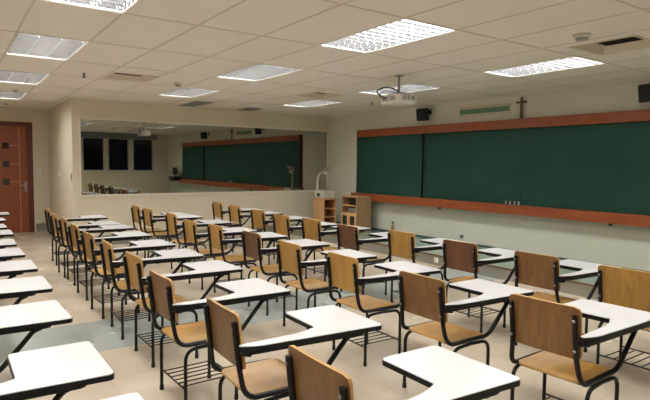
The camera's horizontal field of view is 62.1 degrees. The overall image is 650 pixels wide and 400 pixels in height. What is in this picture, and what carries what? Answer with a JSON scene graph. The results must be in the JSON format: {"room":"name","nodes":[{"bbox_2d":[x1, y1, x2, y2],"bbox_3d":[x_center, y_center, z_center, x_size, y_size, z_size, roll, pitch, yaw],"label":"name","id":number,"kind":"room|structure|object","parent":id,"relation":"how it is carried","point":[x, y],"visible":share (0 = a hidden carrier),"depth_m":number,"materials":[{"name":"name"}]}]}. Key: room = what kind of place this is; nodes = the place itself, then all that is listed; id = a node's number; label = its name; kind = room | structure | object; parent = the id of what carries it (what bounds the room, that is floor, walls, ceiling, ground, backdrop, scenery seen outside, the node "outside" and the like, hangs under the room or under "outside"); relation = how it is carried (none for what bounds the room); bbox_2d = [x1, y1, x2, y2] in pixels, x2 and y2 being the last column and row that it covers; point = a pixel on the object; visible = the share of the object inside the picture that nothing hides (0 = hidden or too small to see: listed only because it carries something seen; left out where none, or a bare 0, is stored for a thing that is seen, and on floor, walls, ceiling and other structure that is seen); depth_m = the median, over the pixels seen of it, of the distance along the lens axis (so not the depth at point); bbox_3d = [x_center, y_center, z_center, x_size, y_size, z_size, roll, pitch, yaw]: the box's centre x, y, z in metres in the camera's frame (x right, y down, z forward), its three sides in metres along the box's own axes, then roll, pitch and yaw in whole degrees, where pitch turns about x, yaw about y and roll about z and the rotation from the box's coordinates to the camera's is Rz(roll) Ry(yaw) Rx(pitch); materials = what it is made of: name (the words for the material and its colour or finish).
{"room":"classroom","nodes":[
{"label":"classroom","id":0,"kind":"room"},
{"bbox_2d":[0,107,49,231],"bbox_3d":[-7.847,-0.697,10.903,4.300,2.900,0.120,-2,5,-35],"label":"wall","id":1,"kind":"structure","parent":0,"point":[38,117],"depth_m":11.90,"materials":[{"name":"paint"}]},
{"bbox_2d":[0,121,34,232],"bbox_3d":[-6.860,-0.478,11.553,1.090,2.400,0.135,-2,5,-35],"label":"door","id":2,"kind":"structure","parent":1,"relation":"attached to","point":[16,140],"depth_m":11.69,"materials":[{"name":"brown wood"}]},
{"bbox_2d":[36,223,49,231],"bbox_3d":[-7.824,0.664,10.939,4.060,0.180,0.012,-2,5,-35],"label":"baseboard","id":3,"kind":"structure","parent":1,"relation":"attached to","point":[40,227],"depth_m":12.00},
{"bbox_2d":[48,99,72,225],"bbox_3d":[-5.338,-0.673,10.963,0.120,2.900,2.660,-2,5,-35],"label":"wall","id":4,"kind":"structure","parent":0,"point":[59,124],"depth_m":10.77,"materials":[{"name":"paint"}]},
{"bbox_2d":[70,98,328,235],"bbox_3d":[-2.267,-0.668,11.416,5.670,2.900,0.120,-2,5,-35],"label":"wall","id":5,"kind":"structure","parent":0,"point":[116,208],"depth_m":10.91,"materials":[{"name":"paint"}]},
{"bbox_2d":[94,225,273,245],"bbox_3d":[-2.778,0.711,11.079,4.392,0.180,0.012,-2,5,-35],"label":"baseboard","id":6,"kind":"structure","parent":5,"relation":"attached to","point":[269,228],"depth_m":10.78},
{"bbox_2d":[78,116,328,196],"bbox_3d":[-2.195,-0.860,11.364,5.540,1.460,0.021,-2,5,-35],"label":"wall mirror","id":7,"kind":"object","parent":5,"relation":"attached to","point":[117,157],"visible":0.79,"depth_m":11.03,"materials":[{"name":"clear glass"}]},
{"bbox_2d":[0,0,649,116],"bbox_3d":[-1.362,-1.588,6.526,9.970,0.001,14.600,-2,5,-35],"label":"ceiling","id":8,"kind":"structure","parent":0,"point":[258,17],"depth_m":5.38,"materials":[{"name":"tile"}]},
{"bbox_2d":[0,91,26,99],"bbox_3d":[-5.571,-1.883,9.355,0.600,0.135,1.200,-2,5,-35],"label":"ceiling light","id":9,"kind":"object","parent":8,"relation":"attached to","point":[3,94],"visible":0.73,"depth_m":9.46,"materials":[{"name":"white plastic"}]},
{"bbox_2d":[0,70,49,84],"bbox_3d":[-4.196,-1.739,7.393,0.600,0.135,1.200,-2,5,-35],"label":"ceiling light","id":10,"kind":"object","parent":8,"relation":"attached to","point":[6,76],"visible":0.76,"depth_m":7.42,"materials":[{"name":"white plastic"}]},
{"bbox_2d":[5,32,88,60],"bbox_3d":[-2.821,-1.594,5.432,0.600,0.135,1.200,-2,5,-35],"label":"ceiling light","id":11,"kind":"object","parent":8,"relation":"attached to","point":[23,44],"visible":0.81,"depth_m":5.43,"materials":[{"name":"white plastic"}]},
{"bbox_2d":[42,0,139,13],"bbox_3d":[-1.446,-1.449,3.470,0.600,0.135,1.200,-2,5,-35],"label":"ceiling light","id":12,"kind":"object","parent":8,"relation":"attached to","point":[117,6],"visible":1,"depth_m":3.94,"materials":[{"name":"white plastic"}]},
{"bbox_2d":[104,72,159,82],"bbox_3d":[-2.599,-1.721,7.252,0.580,0.158,0.600,-2,5,-35],"label":"ceiling vent","id":13,"kind":"object","parent":8,"relation":"in","point":[116,75],"visible":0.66,"depth_m":7.41,"materials":[{"name":"beige metal"}]},
{"bbox_2d":[159,87,219,97],"bbox_3d":[-2.229,-1.808,8.767,0.600,0.135,1.200,-2,5,-35],"label":"ceiling light","id":14,"kind":"object","parent":8,"relation":"attached to","point":[187,92],"visible":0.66,"depth_m":8.81,"materials":[{"name":"white plastic"}]},
{"bbox_2d":[178,101,213,106],"bbox_3d":[-2.494,-1.845,10.380,0.340,0.012,0.950,-2,5,-35],"label":"ceiling vent","id":15,"kind":"object","parent":8,"relation":"in","point":[194,103],"visible":1,"depth_m":10.28,"materials":[{"name":"grey plastic"}]},
{"bbox_2d":[237,107,262,110],"bbox_3d":[-1.572,-1.894,11.268,0.330,0.012,0.550,-2,5,-35],"label":"ceiling vent","id":16,"kind":"object","parent":8,"relation":"in","point":[248,108],"visible":1,"depth_m":11.26,"materials":[{"name":"grey plastic"}]},
{"bbox_2d":[217,64,302,80],"bbox_3d":[-0.854,-1.663,6.805,0.600,0.135,1.200,-2,5,-35],"label":"ceiling light","id":17,"kind":"object","parent":8,"relation":"attached to","point":[257,72],"visible":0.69,"depth_m":6.83,"materials":[{"name":"white plastic"}]},
{"bbox_2d":[284,100,340,106],"bbox_3d":[-0.262,-1.876,10.141,0.600,0.135,1.200,-2,5,-35],"label":"ceiling light","id":18,"kind":"object","parent":8,"relation":"attached to","point":[310,103],"visible":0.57,"depth_m":10.19,"materials":[{"name":"white plastic"}]},
{"bbox_2d":[297,92,345,98],"bbox_3d":[-0.062,-1.804,8.926,0.580,0.158,0.600,-2,5,-35],"label":"ceiling vent","id":19,"kind":"object","parent":8,"relation":"in","point":[315,94],"visible":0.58,"depth_m":9.11,"materials":[{"name":"beige metal"}]},
{"bbox_2d":[0,0,649,115],"bbox_3d":[-1.361,-1.588,6.526,9.730,0.008,14.360,-2,5,-35],"label":"ceiling grid","id":20,"kind":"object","parent":8,"relation":"attached to","point":[33,1],"depth_m":5.62,"materials":[{"name":"beige paint"}]},
{"bbox_2d":[318,19,456,53],"bbox_3d":[0.521,-1.518,4.844,0.600,0.135,1.200,-2,5,-35],"label":"ceiling light","id":21,"kind":"object","parent":8,"relation":"attached to","point":[403,31],"visible":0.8,"depth_m":4.84,"materials":[{"name":"white plastic"}]},
{"bbox_2d":[377,75,416,105],"bbox_3d":[0.926,-1.403,6.869,0.389,0.365,0.385,-2,5,-35],"label":"ceiling projector","id":22,"kind":"object","parent":8,"relation":"hanging from","point":[399,99],"visible":1,"depth_m":6.80,"materials":[{"name":"grey plastic"}]},
{"bbox_2d":[358,84,440,94],"bbox_3d":[1.113,-1.732,8.179,0.600,0.135,1.200,-2,5,-35],"label":"ceiling light","id":23,"kind":"object","parent":8,"relation":"attached to","point":[407,88],"visible":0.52,"depth_m":8.16,"materials":[{"name":"white plastic"}]},
{"bbox_2d":[483,57,605,76],"bbox_3d":[2.488,-1.587,6.217,0.600,0.135,1.200,-2,5,-35],"label":"ceiling light","id":24,"kind":"object","parent":8,"relation":"attached to","point":[573,62],"visible":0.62,"depth_m":6.24,"materials":[{"name":"white"}]},
{"bbox_2d":[572,33,591,41],"bbox_3d":[2.215,-1.398,4.655,0.150,0.045,0.150,-2,5,-35],"label":"smoke detector","id":25,"kind":"object","parent":8,"relation":"attached to","point":[580,37],"visible":1,"depth_m":4.61,"materials":[{"name":"beige plastic"}]},
{"bbox_2d":[569,35,649,54],"bbox_3d":[2.732,-1.516,5.045,0.580,0.158,0.600,-2,5,-35],"label":"ceiling vent","id":26,"kind":"object","parent":8,"relation":"in","point":[634,42],"visible":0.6,"depth_m":5.20,"materials":[{"name":"beige metal"}]},
{"bbox_2d":[0,231,649,399],"bbox_3d":[-1.392,1.155,6.707,9.970,0.100,14.600,-2,5,-35],"label":"floor","id":27,"kind":"structure","parent":0,"point":[133,372],"depth_m":4.76,"materials":[{"name":"beige tile"}]},
{"bbox_2d":[0,224,6,229],"bbox_3d":[-4.622,0.625,7.004,0.835,0.847,0.537,-2,5,-35],"label":"armchair","id":28,"kind":"object","parent":27,"relation":"on","point":[2,226],"visible":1,"depth_m":7.08,"materials":[{"name":"white laminate"}]},
{"bbox_2d":[0,212,9,216],"bbox_3d":[-5.586,0.501,8.724,0.835,0.847,0.537,-2,5,-33],"label":"armchair","id":29,"kind":"object","parent":27,"relation":"on","point":[2,214],"visible":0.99,"depth_m":8.71,"materials":[{"name":"white laminate"}]},
{"bbox_2d":[0,230,13,237],"bbox_3d":[-4.172,0.672,6.378,0.835,0.847,0.537,-2,5,-35],"label":"armchair","id":30,"kind":"object","parent":27,"relation":"on","point":[3,233],"visible":1,"depth_m":6.40,"materials":[{"name":"white laminate"}]},
{"bbox_2d":[0,239,16,248],"bbox_3d":[-3.693,0.728,5.606,0.835,0.847,0.537,-2,5,-34],"label":"armchair","id":31,"kind":"object","parent":27,"relation":"on","point":[4,243],"visible":0.98,"depth_m":5.63,"materials":[{"name":"white laminate"}]},
{"bbox_2d":[0,248,24,261],"bbox_3d":[-3.259,0.775,4.972,0.835,0.847,0.537,-2,5,-35],"label":"armchair","id":32,"kind":"object","parent":27,"relation":"on","point":[8,253],"visible":0.81,"depth_m":4.98,"materials":[{"name":"white laminate"}]},
{"bbox_2d":[0,259,37,278],"bbox_3d":[-2.803,0.822,4.338,0.835,0.847,0.537,-2,5,-35],"label":"armchair","id":33,"kind":"object","parent":27,"relation":"on","point":[11,269],"visible":0.98,"depth_m":4.35,"materials":[{"name":"white laminate"}]},
{"bbox_2d":[0,276,52,304],"bbox_3d":[-2.346,0.871,3.670,0.835,0.847,0.537,-2,5,-35],"label":"armchair","id":34,"kind":"object","parent":27,"relation":"on","point":[23,287],"visible":0.98,"depth_m":3.68,"materials":[{"name":"white laminate"}]},
{"bbox_2d":[0,300,72,372],"bbox_3d":[-1.885,0.923,2.960,0.835,0.847,0.537,-2,5,-37],"label":"armchair","id":35,"kind":"object","parent":27,"relation":"on","point":[34,317],"visible":1,"depth_m":2.96,"materials":[{"name":"white laminate"}]},
{"bbox_2d":[0,341,113,399],"bbox_3d":[-1.353,0.979,2.200,0.835,0.847,0.537,-2,5,-35],"label":"armchair","id":36,"kind":"object","parent":27,"relation":"on","point":[60,370],"visible":1,"depth_m":2.21,"materials":[{"name":"white laminate"}]},
{"bbox_2d":[44,208,107,265],"bbox_3d":[-3.871,0.541,8.402,0.835,0.847,0.537,-2,5,-34],"label":"armchair","id":37,"kind":"object","parent":27,"relation":"on","point":[93,218],"visible":0.59,"depth_m":8.29,"materials":[{"name":"brown wood"}]},
{"bbox_2d":[50,213,120,277],"bbox_3d":[-3.342,0.604,7.545,0.835,0.847,0.537,-2,5,-35],"label":"armchair","id":38,"kind":"object","parent":27,"relation":"on","point":[55,229],"visible":0.53,"depth_m":7.43,"materials":[{"name":"brown wood"}]},
{"bbox_2d":[58,217,133,285],"bbox_3d":[-3.005,0.637,7.100,0.835,0.847,0.537,-2,5,-36],"label":"armchair","id":39,"kind":"object","parent":27,"relation":"on","point":[63,225],"visible":0.66,"depth_m":6.99,"materials":[{"name":"brown wood"}]},
{"bbox_2d":[67,223,151,300],"bbox_3d":[-2.541,0.689,6.387,0.835,0.847,0.537,-2,5,-37],"label":"armchair","id":40,"kind":"object","parent":27,"relation":"on","point":[73,230],"visible":0.76,"depth_m":6.26,"materials":[{"name":"brown wood"}]},
{"bbox_2d":[102,393,143,399],"bbox_3d":[-0.924,1.021,1.631,0.835,0.847,0.537,-2,5,-35],"label":"armchair","id":41,"kind":"object","parent":27,"relation":"on","point":[131,396],"visible":1,"depth_m":1.98,"materials":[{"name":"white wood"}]},
{"bbox_2d":[80,231,175,318],"bbox_3d":[-2.065,0.742,5.673,0.835,0.847,0.537,-2,5,-37],"label":"armchair","id":42,"kind":"object","parent":27,"relation":"on","point":[90,251],"visible":0.77,"depth_m":5.55,"materials":[{"name":"brown wood"}]},
{"bbox_2d":[99,239,203,339],"bbox_3d":[-1.620,0.788,5.052,0.835,0.847,0.537,-2,5,-33],"label":"armchair","id":43,"kind":"object","parent":27,"relation":"on","point":[109,263],"visible":0.71,"depth_m":4.94,"materials":[{"name":"white laminate"}]},
{"bbox_2d":[131,205,188,257],"bbox_3d":[-2.769,0.510,9.062,0.835,0.847,0.537,-2,5,-35],"label":"armchair","id":44,"kind":"object","parent":27,"relation":"on","point":[135,210],"visible":0.62,"depth_m":8.90,"materials":[{"name":"brown wood"}]},
{"bbox_2d":[142,208,202,263],"bbox_3d":[-2.436,0.543,8.623,0.835,0.847,0.537,-2,5,-36],"label":"armchair","id":45,"kind":"object","parent":27,"relation":"on","point":[147,214],"visible":0.75,"depth_m":8.48,"materials":[{"name":"brown wood"}]},
{"bbox_2d":[122,251,242,367],"bbox_3d":[-1.162,0.835,4.419,0.835,0.847,0.537,-2,5,-36],"label":"armchair","id":46,"kind":"object","parent":27,"relation":"on","point":[133,264],"visible":0.68,"depth_m":4.31,"materials":[{"name":"white laminate"}]},
{"bbox_2d":[165,212,231,272],"bbox_3d":[-1.851,0.599,7.874,0.835,0.847,0.537,-2,5,-35],"label":"armchair","id":47,"kind":"object","parent":27,"relation":"on","point":[172,226],"visible":0.7,"depth_m":7.73,"materials":[{"name":"brown wood"}]},
{"bbox_2d":[146,270,290,399],"bbox_3d":[-0.723,0.889,3.670,0.835,0.847,0.537,-2,5,-36],"label":"armchair","id":48,"kind":"object","parent":27,"relation":"on","point":[161,292],"visible":0.8,"depth_m":3.56,"materials":[{"name":"brown wood"}]},
{"bbox_2d":[182,219,257,289],"bbox_3d":[-1.357,0.666,6.942,0.835,0.847,0.537,-2,5,-35],"label":"armchair","id":49,"kind":"object","parent":27,"relation":"on","point":[189,227],"visible":0.69,"depth_m":6.79,"materials":[{"name":"brown wood"}]},
{"bbox_2d":[212,201,262,248],"bbox_3d":[-1.648,0.451,10.143,0.835,0.847,0.537,-2,5,-34],"label":"armchair","id":50,"kind":"object","parent":27,"relation":"on","point":[217,208],"visible":0.59,"depth_m":9.96,"materials":[{"name":"brown wood"}]},
{"bbox_2d":[207,224,287,293],"bbox_3d":[-0.933,0.703,6.457,0.835,0.847,0.537,-2,5,-33],"label":"armchair","id":51,"kind":"object","parent":27,"relation":"on","point":[216,239],"visible":0.7,"depth_m":6.32,"materials":[{"name":"brown wood"}]},
{"bbox_2d":[228,205,282,252],"bbox_3d":[-1.215,0.504,9.423,0.835,0.847,0.537,-2,5,-36],"label":"armchair","id":52,"kind":"object","parent":27,"relation":"on","point":[234,211],"visible":0.53,"depth_m":9.27,"materials":[{"name":"brown wood"}]},
{"bbox_2d":[250,209,310,264],"bbox_3d":[-0.716,0.563,8.607,0.835,0.847,0.537,-2,5,-36],"label":"armchair","id":53,"kind":"object","parent":27,"relation":"on","point":[258,219],"visible":0.41,"depth_m":8.42,"materials":[{"name":"brown wood"}]},
{"bbox_2d":[241,230,329,315],"bbox_3d":[-0.434,0.748,5.850,0.835,0.847,0.537,-2,5,-34],"label":"armchair","id":54,"kind":"object","parent":27,"relation":"on","point":[251,241],"visible":0.81,"depth_m":5.72,"materials":[{"name":"brown wood"}]},
{"bbox_2d":[203,298,381,399],"bbox_3d":[-0.181,0.944,2.929,0.835,0.847,0.537,-2,5,-33],"label":"armchair","id":55,"kind":"object","parent":27,"relation":"on","point":[264,378],"visible":0.88,"depth_m":2.81,"materials":[{"name":"brown wood"}]},
{"bbox_2d":[272,214,336,276],"bbox_3d":[-0.289,0.622,7.790,0.835,0.847,0.537,-2,5,-37],"label":"armchair","id":56,"kind":"object","parent":27,"relation":"on","point":[281,223],"visible":0.38,"depth_m":7.59,"materials":[{"name":"brown wood"}]},
{"bbox_2d":[276,240,376,329],"bbox_3d":[0.007,0.800,5.134,0.835,0.847,0.537,-2,5,-34],"label":"armchair","id":57,"kind":"object","parent":27,"relation":"on","point":[289,255],"visible":0.75,"depth_m":5.00,"materials":[{"name":"brown wood"}]},
{"bbox_2d":[301,218,370,281],"bbox_3d":[0.143,0.658,7.312,0.835,0.847,0.537,-2,5,-37],"label":"armchair","id":58,"kind":"object","parent":27,"relation":"on","point":[311,228],"visible":0.5,"depth_m":7.12,"materials":[{"name":"brown wood"}]},
{"bbox_2d":[336,224,388,294],"bbox_3d":[0.601,0.711,6.586,0.835,0.847,0.537,-2,5,-34],"label":"armchair","id":59,"kind":"object","parent":27,"relation":"on","point":[347,235],"visible":0.59,"depth_m":6.37,"materials":[{"name":"brown wood"}]},
{"bbox_2d":[326,252,440,366],"bbox_3d":[0.475,0.849,4.483,0.835,0.847,0.537,-2,5,-33],"label":"armchair","id":60,"kind":"object","parent":27,"relation":"on","point":[343,271],"visible":0.88,"depth_m":4.34,"materials":[{"name":"brown wood"}]},
{"bbox_2d":[284,345,519,399],"bbox_3d":[0.307,0.997,2.200,0.835,0.847,0.537,-2,5,-34],"label":"armchair","id":61,"kind":"object","parent":27,"relation":"on","point":[447,374],"visible":1,"depth_m":2.13,"materials":[{"name":"white laminate"}]},
{"bbox_2d":[387,230,469,302],"bbox_3d":[1.157,0.752,6.055,0.835,0.847,0.537,-2,5,-35],"label":"armchair","id":62,"kind":"object","parent":27,"relation":"on","point":[400,243],"visible":0.53,"depth_m":5.87,"materials":[{"name":"brown wood"}]},
{"bbox_2d":[290,223,597,299],"bbox_3d":[2.872,0.983,7.983,1.270,0.170,11.580,-2,5,-35],"label":"platform","id":63,"kind":"object","parent":27,"relation":"on","point":[362,235],"visible":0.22,"depth_m":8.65,"materials":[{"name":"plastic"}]},
{"bbox_2d":[313,198,336,223],"bbox_3d":[-0.011,0.276,12.137,0.360,0.630,0.440,-2,5,-35],"label":"stand","id":64,"kind":"object","parent":63,"relation":"on","point":[324,210],"visible":0.84,"depth_m":12.10,"materials":[{"name":"brown wood"}]},
{"bbox_2d":[315,166,333,198],"bbox_3d":[-0.003,-0.396,12.089,0.304,0.718,0.346,-2,5,-35],"label":"projector","id":65,"kind":"object","parent":64,"relation":"on","point":[323,194],"visible":1,"depth_m":12.01,"materials":[{"name":"beige plastic"}]},
{"bbox_2d":[322,166,331,171],"bbox_3d":[0.046,-0.687,12.008,0.160,0.012,0.220,-2,-27,-35],"label":"mirror","id":66,"kind":"object","parent":65,"relation":"attached to","point":[327,168],"depth_m":11.99,"materials":[{"name":"mirror"}]},
{"bbox_2d":[341,195,370,230],"bbox_3d":[0.655,0.279,11.485,0.425,0.725,0.518,-2,5,-35],"label":"base cabinet","id":67,"kind":"object","parent":63,"relation":"on","point":[362,217],"visible":0.73,"depth_m":11.33,"materials":[{"name":"beige wood"}]},
{"bbox_2d":[348,207,355,212],"bbox_3d":[0.660,0.220,11.484,0.200,0.100,0.280,-2,5,-35],"label":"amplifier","id":68,"kind":"object","parent":67,"relation":"on","point":[351,210],"visible":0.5,"depth_m":11.45,"materials":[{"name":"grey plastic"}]},
{"bbox_2d":[290,226,597,287],"bbox_3d":[2.340,0.926,7.605,0.032,0.025,11.578,-2,5,-35],"label":"trim","id":69,"kind":"structure","parent":63,"relation":"attached to","point":[495,266],"depth_m":7.55,"materials":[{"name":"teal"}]},
{"bbox_2d":[398,270,533,387],"bbox_3d":[0.961,0.903,3.741,0.835,0.847,0.537,-2,5,-35],"label":"armchair","id":70,"kind":"object","parent":27,"relation":"on","point":[420,295],"visible":0.92,"depth_m":3.60,"materials":[{"name":"brown wood"}]},
{"bbox_2d":[442,239,515,332],"bbox_3d":[1.606,0.805,5.329,0.835,0.847,0.537,-2,5,-36],"label":"armchair","id":71,"kind":"object","parent":27,"relation":"on","point":[457,255],"visible":0.67,"depth_m":5.16,"materials":[{"name":"brown wood"}]},
{"bbox_2d":[514,251,620,351],"bbox_3d":[2.072,0.854,4.663,0.835,0.847,0.537,-2,5,-35],"label":"armchair","id":72,"kind":"object","parent":27,"relation":"on","point":[532,269],"visible":0.52,"depth_m":4.50,"materials":[{"name":"brown wood"}]},
{"bbox_2d":[509,294,649,399],"bbox_3d":[1.497,0.949,3.135,0.835,0.847,0.537,-2,5,-38],"label":"armchair","id":73,"kind":"object","parent":27,"relation":"on","point":[554,328],"visible":1,"depth_m":2.97,"materials":[{"name":"brown wood"}]},
{"bbox_2d":[596,265,649,370],"bbox_3d":[2.470,0.900,4.044,0.835,0.847,0.537,-2,5,-35],"label":"armchair","id":74,"kind":"object","parent":27,"relation":"on","point":[629,288],"visible":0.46,"depth_m":3.86,"materials":[{"name":"brown wood"}]},
{"bbox_2d":[329,80,649,270],"bbox_3d":[3.457,-0.399,8.291,0.120,2.900,11.820,-2,5,-35],"label":"wall","id":75,"kind":"structure","parent":0,"point":[626,246],"depth_m":8.86,"materials":[{"name":"paint"}]},
{"bbox_2d":[416,108,430,120],"bbox_3d":[1.863,-1.606,10.166,0.190,0.245,0.287,4,5,41],"label":"wall speaker","id":76,"kind":"object","parent":75,"relation":"attached to","point":[422,114],"visible":1,"depth_m":10.07,"materials":[{"name":"black plastic"}]},
{"bbox_2d":[416,109,424,120],"bbox_3d":[1.781,-1.590,10.071,0.166,0.206,0.007,4,13,41],"label":"grille","id":77,"kind":"object","parent":76,"relation":"attached to","point":[420,113],"depth_m":10.07,"materials":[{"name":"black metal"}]},
{"bbox_2d":[459,103,510,117],"bbox_3d":[2.702,-1.524,9.195,0.016,0.170,1.080,-2,5,-35],"label":"wall sign","id":78,"kind":"object","parent":75,"relation":"attached to","point":[505,108],"visible":1,"depth_m":9.15,"materials":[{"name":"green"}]},
{"bbox_2d":[336,222,649,271],"bbox_3d":[3.389,0.863,8.336,0.012,0.035,11.580,-2,5,-35],"label":"baseboard","id":79,"kind":"structure","parent":75,"relation":"attached to","point":[479,245],"depth_m":9.21,"materials":[{"name":"teal"}]},
{"bbox_2d":[351,109,649,227],"bbox_3d":[3.106,-0.507,8.508,0.199,1.550,8.530,-2,5,-35],"label":"chalkboard","id":80,"kind":"object","parent":75,"relation":"attached to","point":[591,167],"visible":0.94,"depth_m":8.54,"materials":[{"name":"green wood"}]},
{"bbox_2d":[516,97,526,118],"bbox_3d":[3.109,-1.458,8.544,0.025,0.340,0.190,-2,5,-35],"label":"cross","id":81,"kind":"object","parent":80,"relation":"on","point":[521,101],"visible":1,"depth_m":8.53,"materials":[{"name":"brown wood"}]},
{"bbox_2d":[638,83,649,102],"bbox_3d":[4.164,-1.364,6.884,0.286,0.245,0.190,-1,4,-23],"label":"wall speaker","id":82,"kind":"object","parent":75,"relation":"attached to","point":[644,89],"visible":1,"depth_m":6.84,"materials":[{"name":"black plastic"}]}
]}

